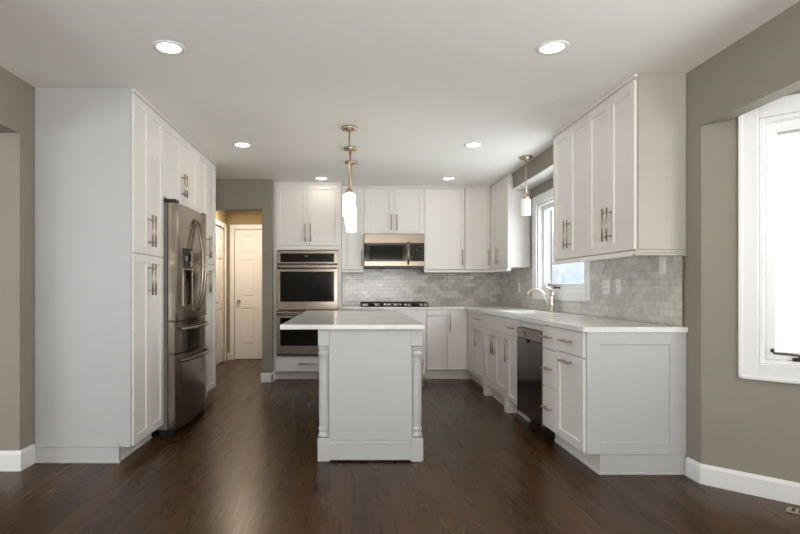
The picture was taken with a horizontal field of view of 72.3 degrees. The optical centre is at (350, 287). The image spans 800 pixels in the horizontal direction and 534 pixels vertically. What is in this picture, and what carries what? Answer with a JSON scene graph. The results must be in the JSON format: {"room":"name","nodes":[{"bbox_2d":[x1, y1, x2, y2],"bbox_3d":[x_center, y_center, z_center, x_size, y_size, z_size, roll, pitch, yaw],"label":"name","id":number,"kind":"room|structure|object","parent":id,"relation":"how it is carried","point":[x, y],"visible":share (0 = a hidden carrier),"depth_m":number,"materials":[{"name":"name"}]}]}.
{"room":"kitchen","nodes":[
{"label":"kitchen","id":0,"kind":"room"},
{"bbox_2d":[0,66,34,450],"bbox_3d":[-2.127,-0.081,2.030,0.135,2.440,9.060,0,0,0],"label":"wall","id":1,"kind":"structure","parent":0,"point":[17,97],"depth_m":3.39,"materials":[{"name":"beige paint"}]},
{"bbox_2d":[0,451,21,470],"bbox_3d":[-2.118,1.077,3.383,0.144,0.125,0.014,0,0,0],"label":"baseboard","id":2,"kind":"object","parent":1,"relation":"attached to","point":[9,460],"visible":1,"depth_m":3.38,"materials":[{"name":"white paint"}]},
{"bbox_2d":[20,444,34,469],"bbox_3d":[-2.053,1.077,3.460,0.014,0.125,0.140,0,0,0],"label":"baseboard","id":3,"kind":"structure","parent":1,"relation":"attached to","point":[28,453],"depth_m":3.46,"materials":[{"name":"white paint"}]},
{"bbox_2d":[162,116,197,211],"bbox_3d":[-1.718,-0.994,4.585,0.677,0.613,0.914,0,0,0],"label":"upper cabinet","id":4,"kind":"object","parent":1,"relation":"attached to","point":[180,153],"visible":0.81,"depth_m":4.53,"materials":[{"name":"white paint"}]},
{"bbox_2d":[216,211,226,360],"bbox_3d":[-2.025,-0.081,7.580,0.150,2.440,2.040,0,0,0],"label":"wall","id":5,"kind":"structure","parent":0,"point":[221,216],"depth_m":8.40,"materials":[{"name":"beige paint"}]},
{"bbox_2d":[216,219,226,364],"bbox_3d":[-1.953,0.079,8.060,0.094,2.120,0.820,0,0,0],"label":"door","id":6,"kind":"structure","parent":5,"relation":"in","point":[220,242],"depth_m":8.23,"materials":[{"name":"white paint"}]},
{"bbox_2d":[271,371,274,381],"bbox_3d":[-0.948,1.084,6.668,0.014,0.110,0.244,0,0,0],"label":"baseboard","id":7,"kind":"structure","parent":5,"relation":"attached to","point":[273,372],"depth_m":6.62,"materials":[{"name":"white paint"}]},
{"bbox_2d":[227,211,261,359],"bbox_3d":[-1.500,-0.081,8.675,1.200,2.440,0.150,0,0,0],"label":"wall","id":8,"kind":"structure","parent":0,"point":[233,217],"depth_m":8.60,"materials":[{"name":"beige paint"}]},
{"bbox_2d":[230,225,261,359],"bbox_3d":[-1.460,0.074,8.604,0.900,2.130,0.093,0,0,0],"label":"door","id":9,"kind":"structure","parent":8,"relation":"in","point":[248,238],"depth_m":8.61,"materials":[{"name":"white paint"}]},
{"bbox_2d":[216,179,273,372],"bbox_3d":[-1.528,-0.081,7.580,1.145,2.440,2.040,0,0,0],"label":"wall","id":10,"kind":"structure","parent":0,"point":[231,194],"depth_m":6.56,"materials":[{"name":"beige paint"}]},
{"bbox_2d":[261,373,272,381],"bbox_3d":[-1.012,1.084,6.553,0.143,0.110,0.014,0,0,0],"label":"baseboard","id":11,"kind":"structure","parent":10,"relation":"attached to","point":[265,377],"depth_m":6.55,"materials":[{"name":"white paint"}]},
{"bbox_2d":[0,0,799,188],"bbox_3d":[-0.950,-1.376,3.050,8.500,0.150,11.900,0,0,0],"label":"ceiling","id":12,"kind":"structure","parent":0,"point":[419,81],"depth_m":3.19,"materials":[{"name":"white paint"}]},
{"bbox_2d":[152,40,185,54],"bbox_3d":[-0.985,-1.297,2.950,0.172,0.006,0.172,0,0,0],"label":"recessed light","id":13,"kind":"object","parent":12,"relation":"in","point":[163,46],"visible":1,"depth_m":2.95,"materials":[{"name":"white paint"}]},
{"bbox_2d":[233,142,251,147],"bbox_3d":[-0.990,-1.297,4.960,0.172,0.006,0.172,0,0,0],"label":"recessed light","id":14,"kind":"object","parent":12,"relation":"in","point":[237,144],"visible":1,"depth_m":4.95,"materials":[{"name":"white paint"}]},
{"bbox_2d":[314,177,328,179],"bbox_3d":[-0.352,-1.297,6.490,0.172,0.006,0.172,0,0,0],"label":"recessed light","id":15,"kind":"object","parent":12,"relation":"in","point":[316,178],"visible":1,"depth_m":6.49,"materials":[{"name":"white paint"}]},
{"bbox_2d":[341,125,356,216],"bbox_3d":[-0.014,-0.939,4.430,0.128,0.724,0.128,0,0,0],"label":"pendant lamp","id":16,"kind":"object","parent":12,"relation":"hanging from","point":[349,197],"visible":1,"depth_m":4.39,"materials":[{"name":"white glass"}]},
{"bbox_2d":[346,187,352,193],"bbox_3d":[-0.014,-0.785,4.430,0.060,0.055,0.060,0,0,0],"label":"socket","id":17,"kind":"object","parent":16,"relation":"attached to","point":[349,191],"depth_m":4.41,"materials":[{"name":"gold metal"}]},
{"bbox_2d":[344,146,356,225],"bbox_3d":[-0.004,-0.939,5.080,0.128,0.724,0.128,0,0,0],"label":"pendant lamp","id":18,"kind":"object","parent":12,"relation":"hanging from","point":[349,221],"visible":0.52,"depth_m":5.05,"materials":[{"name":"white glass"}]},
{"bbox_2d":[345,160,356,231],"bbox_3d":[0.002,-0.939,5.640,0.128,0.724,0.128,0,0,0],"label":"pendant lamp","id":19,"kind":"object","parent":12,"relation":"hanging from","point":[348,228],"visible":0.46,"depth_m":5.61,"materials":[{"name":"white glass"}]},
{"bbox_2d":[442,177,455,179],"bbox_3d":[1.165,-1.297,6.490,0.172,0.006,0.172,0,0,0],"label":"recessed light","id":20,"kind":"object","parent":12,"relation":"in","point":[443,178],"visible":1,"depth_m":6.49,"materials":[{"name":"white paint"}]},
{"bbox_2d":[464,142,482,147],"bbox_3d":[1.115,-1.297,4.960,0.172,0.006,0.172,0,0,0],"label":"recessed light","id":21,"kind":"object","parent":12,"relation":"in","point":[471,144],"visible":1,"depth_m":4.95,"materials":[{"name":"white paint"}]},
{"bbox_2d":[519,155,532,215],"bbox_3d":[1.740,-1.009,5.420,0.128,0.584,0.128,0,0,0],"label":"pendant lamp","id":22,"kind":"object","parent":12,"relation":"hanging from","point":[526,201],"visible":1,"depth_m":5.39,"materials":[{"name":"white glass"}]},
{"bbox_2d":[536,40,568,54],"bbox_3d":[1.090,-1.297,2.950,0.172,0.006,0.172,0,0,0],"label":"recessed light","id":23,"kind":"object","parent":12,"relation":"in","point":[554,46],"visible":1,"depth_m":2.95,"materials":[{"name":"white paint"}]},
{"bbox_2d":[0,359,799,533],"bbox_3d":[-0.950,1.199,3.050,8.500,0.120,11.900,0,0,0],"label":"floor","id":24,"kind":"structure","parent":0,"point":[247,463],"depth_m":3.15,"materials":[{"name":"brown wood"}]},
{"bbox_2d":[34,88,163,462],"bbox_3d":[-1.719,-0.081,3.825,0.678,2.438,0.601,0,0,0],"label":"pantry cabinet","id":25,"kind":"object","parent":24,"relation":"on","point":[99,152],"visible":1,"depth_m":3.54,"materials":[{"name":"white paint"}]},
{"bbox_2d":[156,199,209,436],"bbox_3d":[-1.625,0.231,4.593,0.802,1.814,0.885,0,0,0],"label":"refrigerator","id":26,"kind":"object","parent":24,"relation":"on","point":[185,253],"visible":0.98,"depth_m":4.26,"materials":[{"name":"grey metal"}]},
{"bbox_2d":[196,147,215,396],"bbox_3d":[-1.719,-0.081,5.383,0.678,2.438,0.675,0,0,0],"label":"pantry cabinet","id":27,"kind":"object","parent":24,"relation":"on","point":[206,168],"visible":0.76,"depth_m":5.50,"materials":[{"name":"white paint"}]},
{"bbox_2d":[274,182,341,378],"bbox_3d":[-0.538,-0.081,6.995,0.831,2.439,0.665,0,0,0],"label":"tall cabinet","id":28,"kind":"object","parent":24,"relation":"on","point":[307,215],"visible":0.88,"depth_m":6.71,"materials":[{"name":"white paint"}]},
{"bbox_2d":[277,251,337,355],"bbox_3d":[-0.536,0.191,6.942,0.752,1.293,0.656,0,0,0],"label":"double wall oven","id":29,"kind":"object","parent":28,"relation":"in","point":[306,280],"visible":0.77,"depth_m":6.67,"materials":[{"name":"grey metal"}]},
{"bbox_2d":[317,329,424,461],"bbox_3d":[0.141,0.705,4.570,0.719,0.868,2.028,0,0,0],"label":"kitchen island","id":30,"kind":"object","parent":24,"relation":"on","point":[370,384],"visible":0.85,"depth_m":3.57,"materials":[{"name":"grey paint"}]},
{"bbox_2d":[280,311,424,328],"bbox_3d":[0.009,0.255,4.584,0.934,0.031,2.152,0,0,0],"label":"island countertop","id":31,"kind":"structure","parent":30,"relation":"on","point":[308,319],"depth_m":3.84,"materials":[{"name":"white stone"}]},
{"bbox_2d":[363,310,425,378],"bbox_3d":[0.540,0.705,6.994,0.779,0.868,0.662,0,0,0],"label":"base cabinet","id":32,"kind":"object","parent":24,"relation":"on","point":[418,315],"visible":0.2,"depth_m":6.70,"materials":[{"name":"white paint"}]},
{"bbox_2d":[426,310,446,378],"bbox_3d":[1.056,0.705,7.013,0.248,0.868,0.624,0,0,0],"label":"base cabinet","id":33,"kind":"object","parent":24,"relation":"on","point":[436,320],"visible":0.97,"depth_m":6.71,"materials":[{"name":"white paint"}]},
{"bbox_2d":[446,310,466,378],"bbox_3d":[1.307,0.705,6.994,0.250,0.868,0.662,0,0,0],"label":"base cabinet","id":34,"kind":"object","parent":24,"relation":"on","point":[456,319],"visible":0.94,"depth_m":6.71,"materials":[{"name":"white paint"}]},
{"bbox_2d":[466,310,482,385],"bbox_3d":[1.735,0.705,6.532,0.600,0.868,0.557,0,0,0],"label":"base cabinet","id":35,"kind":"object","parent":24,"relation":"on","point":[470,314],"visible":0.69,"depth_m":6.54,"materials":[{"name":"white paint"}]},
{"bbox_2d":[474,312,484,386],"bbox_3d":[1.706,0.705,6.028,0.657,0.868,0.450,0,0,0],"label":"base cabinet","id":36,"kind":"object","parent":24,"relation":"on","point":[479,327],"visible":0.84,"depth_m":6.04,"materials":[{"name":"white paint"}]},
{"bbox_2d":[483,313,516,412],"bbox_3d":[1.706,0.705,5.367,0.657,0.868,0.870,0,0,0],"label":"base cabinet","id":37,"kind":"object","parent":24,"relation":"on","point":[495,384],"visible":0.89,"depth_m":5.33,"materials":[{"name":"white paint"}]},
{"bbox_2d":[341,305,687,331],"bbox_3d":[0.959,0.255,5.311,2.155,0.031,4.037,0,0,0],"label":"countertop","id":38,"kind":"structure","parent":37,"relation":"on","point":[576,322],"depth_m":4.21,"materials":[{"name":"white stone"}]},
{"bbox_2d":[360,302,428,306],"bbox_3d":[0.545,0.212,6.990,0.850,0.054,0.510,0,0,0],"label":"gas cooktop","id":39,"kind":"object","parent":38,"relation":"in","point":[370,304],"visible":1,"depth_m":6.78,"materials":[{"name":"black metal"}]},
{"bbox_2d":[526,286,554,311],"bbox_3d":[1.855,0.114,5.319,0.280,0.251,0.082,0,0,0],"label":"faucet","id":40,"kind":"object","parent":38,"relation":"on","point":[551,301],"visible":0.99,"depth_m":5.32,"materials":[{"name":"silver metal"}]},
{"bbox_2d":[504,318,530,421],"bbox_3d":[1.706,0.705,4.780,0.657,0.868,0.302,0,0,0],"label":"base cabinet","id":41,"kind":"object","parent":24,"relation":"on","point":[513,324],"visible":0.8,"depth_m":4.81,"materials":[{"name":"white paint"}]},
{"bbox_2d":[517,320,554,438],"bbox_3d":[1.698,0.705,4.330,0.594,0.867,0.593,0,0,0],"label":"dishwasher","id":42,"kind":"object","parent":24,"relation":"on","point":[530,385],"depth_m":4.28,"materials":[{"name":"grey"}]},
{"bbox_2d":[540,325,569,451],"bbox_3d":[1.706,0.705,3.897,0.657,0.868,0.267,0,0,0],"label":"base cabinet","id":43,"kind":"object","parent":24,"relation":"on","point":[549,332],"visible":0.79,"depth_m":3.89,"materials":[{"name":"white paint"}]},
{"bbox_2d":[556,328,685,474],"bbox_3d":[1.706,0.705,3.534,0.657,0.868,0.458,0,0,0],"label":"base cabinet","id":44,"kind":"object","parent":24,"relation":"on","point":[621,396],"visible":0.98,"depth_m":3.31,"materials":[{"name":"white paint"}]},
{"bbox_2d":[786,506,799,514],"bbox_3d":[2.323,1.135,2.707,0.080,0.006,0.250,0,0,-45],"label":"floor vent","id":45,"kind":"object","parent":24,"relation":"in","point":[789,509],"visible":1,"depth_m":2.77,"materials":[{"name":"beige metal"}]},
{"bbox_2d":[513,145,552,187],"bbox_3d":[1.938,-1.212,5.425,0.197,0.178,1.520,0,0,0],"label":"wall","id":46,"kind":"structure","parent":0,"point":[543,160],"depth_m":5.43,"materials":[{"name":"beige paint"}]},
{"bbox_2d":[513,165,552,189],"bbox_3d":[1.937,-1.117,5.425,0.198,0.012,1.516,0,0,0],"label":"trim","id":47,"kind":"structure","parent":46,"relation":"attached to","point":[546,174],"depth_m":5.61,"materials":[{"name":"white paint"}]},
{"bbox_2d":[530,1,799,462],"bbox_3d":[2.117,-0.081,3.735,0.160,2.440,7.530,0,0,0],"label":"wall","id":48,"kind":"structure","parent":0,"point":[762,67],"depth_m":3.09,"materials":[{"name":"beige paint"}]},
{"bbox_2d":[490,173,529,271],"bbox_3d":[1.891,-0.747,6.603,0.287,1.107,0.790,0,0,0],"label":"upper cabinet","id":49,"kind":"object","parent":48,"relation":"attached to","point":[510,231],"visible":0.97,"depth_m":6.21,"materials":[{"name":"white paint"}]},
{"bbox_2d":[532,188,589,301],"bbox_3d":[2.088,-0.433,5.335,0.158,1.115,1.410,0,0,0],"label":"window","id":50,"kind":"structure","parent":48,"relation":"in","point":[580,292],"depth_m":5.88,"materials":[{"name":"white paint"}]},
{"bbox_2d":[552,110,589,264],"bbox_3d":[1.863,-0.747,4.321,0.344,1.107,0.678,0,0,0],"label":"upper cabinet","id":51,"kind":"object","parent":48,"relation":"attached to","point":[570,143],"visible":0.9,"depth_m":4.28,"materials":[{"name":"white paint"}]},
{"bbox_2d":[502,256,681,325],"bbox_3d":[2.032,0.004,5.327,0.008,0.470,3.985,0,0,0],"label":"backsplash","id":52,"kind":"structure","parent":48,"relation":"attached to","point":[647,295],"depth_m":4.01,"materials":[{"name":"tile"}]},
{"bbox_2d":[602,279,609,293],"bbox_3d":[2.023,-0.006,4.325,0.009,0.115,0.118,0,0,0],"label":"wall outlet","id":53,"kind":"object","parent":52,"relation":"attached to","point":[605,283],"visible":1,"depth_m":4.31,"materials":[{"name":"white plastic"}]},
{"bbox_2d":[616,279,620,293],"bbox_3d":[2.023,-0.006,4.130,0.009,0.115,0.072,0,0,0],"label":"wall outlet","id":54,"kind":"object","parent":52,"relation":"attached to","point":[618,281],"visible":1,"depth_m":4.12,"materials":[{"name":"white plastic"}]},
{"bbox_2d":[659,256,665,273],"bbox_3d":[2.023,-0.146,3.545,0.008,0.115,0.075,0,0,0],"label":"light switch","id":55,"kind":"object","parent":52,"relation":"attached to","point":[662,259],"visible":0.98,"depth_m":3.53,"materials":[{"name":"white plastic"}]},
{"bbox_2d":[586,73,686,260],"bbox_3d":[1.863,-0.747,3.639,0.344,1.107,0.681,0,0,0],"label":"upper cabinet","id":56,"kind":"object","parent":48,"relation":"attached to","point":[637,131],"visible":1,"depth_m":3.31,"materials":[{"name":"white paint"}]},
{"bbox_2d":[682,256,684,326],"bbox_3d":[2.031,0.024,3.330,0.010,0.430,0.010,0,0,0],"label":"trim","id":57,"kind":"structure","parent":48,"relation":"attached to","point":[683,257],"depth_m":3.33,"materials":[{"name":"grey tile"}]},
{"bbox_2d":[685,457,700,483],"bbox_3d":[2.030,1.081,3.231,0.014,0.115,0.133,0,0,0],"label":"baseboard","id":58,"kind":"structure","parent":48,"relation":"attached to","point":[692,467],"depth_m":3.22,"materials":[{"name":"white paint"}]},
{"bbox_2d":[701,90,799,482],"bbox_3d":[2.514,-0.081,2.799,1.200,2.440,0.150,0,0,45],"label":"wall","id":59,"kind":"structure","parent":0,"point":[749,426],"depth_m":3.08,"materials":[{"name":"beige paint"}]},
{"bbox_2d":[701,464,799,504],"bbox_3d":[2.457,1.081,2.747,1.193,0.115,0.015,0,0,44],"label":"baseboard","id":60,"kind":"structure","parent":59,"relation":"attached to","point":[781,490],"depth_m":2.99,"materials":[{"name":"white paint"}]},
{"bbox_2d":[738,93,799,383],"bbox_3d":[2.523,-0.254,2.756,0.908,1.515,0.158,0,0,45],"label":"window","id":61,"kind":"structure","parent":59,"relation":"in","point":[757,138],"depth_m":2.98,"materials":[{"name":"white paint"}]},
{"bbox_2d":[777,128,799,134],"bbox_3d":[2.780,-1.061,3.065,1.800,0.160,0.598,0,0,45],"label":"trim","id":62,"kind":"structure","parent":59,"relation":"attached to","point":[793,130],"depth_m":3.43,"materials":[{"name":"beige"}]},
{"bbox_3d":[0.541,-0.081,7.405,2.992,2.440,0.150,0,0,0],"label":"wall","id":63,"kind":"structure","parent":0,"visible":0},
{"bbox_2d":[342,186,363,272],"bbox_3d":[0.022,-0.747,7.136,0.286,1.107,0.385,0,0,0],"label":"upper cabinet","id":64,"kind":"object","parent":63,"relation":"attached to","point":[352,242],"visible":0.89,"depth_m":6.99,"materials":[{"name":"white paint"}]},
{"bbox_2d":[364,186,423,233],"bbox_3d":[0.551,-0.993,7.136,0.770,0.614,0.385,0,0,0],"label":"upper cabinet","id":65,"kind":"object","parent":63,"relation":"attached to","point":[387,209],"visible":0.98,"depth_m":6.99,"materials":[{"name":"white paint"}]},
{"bbox_2d":[364,234,423,268],"bbox_3d":[0.551,-0.461,7.093,0.766,0.444,0.450,0,0,0],"label":"microwave oven","id":66,"kind":"object","parent":65,"relation":"attached to","point":[381,251],"visible":0.99,"depth_m":6.92,"materials":[{"name":"grey metal"}]},
{"bbox_2d":[342,269,501,304],"bbox_3d":[0.954,-0.026,7.325,2.147,0.530,0.008,0,0,0],"label":"backsplash","id":67,"kind":"structure","parent":63,"relation":"attached to","point":[373,285],"depth_m":7.32,"materials":[{"name":"grey tile"}]},
{"bbox_2d":[421,186,464,272],"bbox_3d":[1.198,-0.747,7.136,0.523,1.107,0.385,0,0,0],"label":"upper cabinet","id":68,"kind":"object","parent":63,"relation":"attached to","point":[444,206],"visible":0.97,"depth_m":6.99,"materials":[{"name":"white paint"}]},
{"bbox_2d":[464,186,509,272],"bbox_3d":[1.754,-0.747,7.136,0.587,1.107,0.385,0,0,0],"label":"upper cabinet","id":69,"kind":"object","parent":63,"relation":"attached to","point":[477,198],"visible":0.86,"depth_m":6.99,"materials":[{"name":"white paint"}]},
{"label":"outside","id":70,"kind":"structure","parent":0,"visible":0},
{"bbox_2d":[777,302,799,351],"bbox_3d":[15.000,1.689,10.000,90.000,0.100,100.000,0,0,0],"label":"ground","id":71,"kind":"structure","parent":70,"point":[788,313],"depth_m":22.90,"materials":[{"name":"white"}]},
{"bbox_2d":[552,234,583,283],"bbox_3d":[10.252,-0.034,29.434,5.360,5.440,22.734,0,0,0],"label":"window pane","id":72,"kind":"object","parent":71,"relation":"on","point":[573,272],"visible":0.06,"depth_m":20.21,"materials":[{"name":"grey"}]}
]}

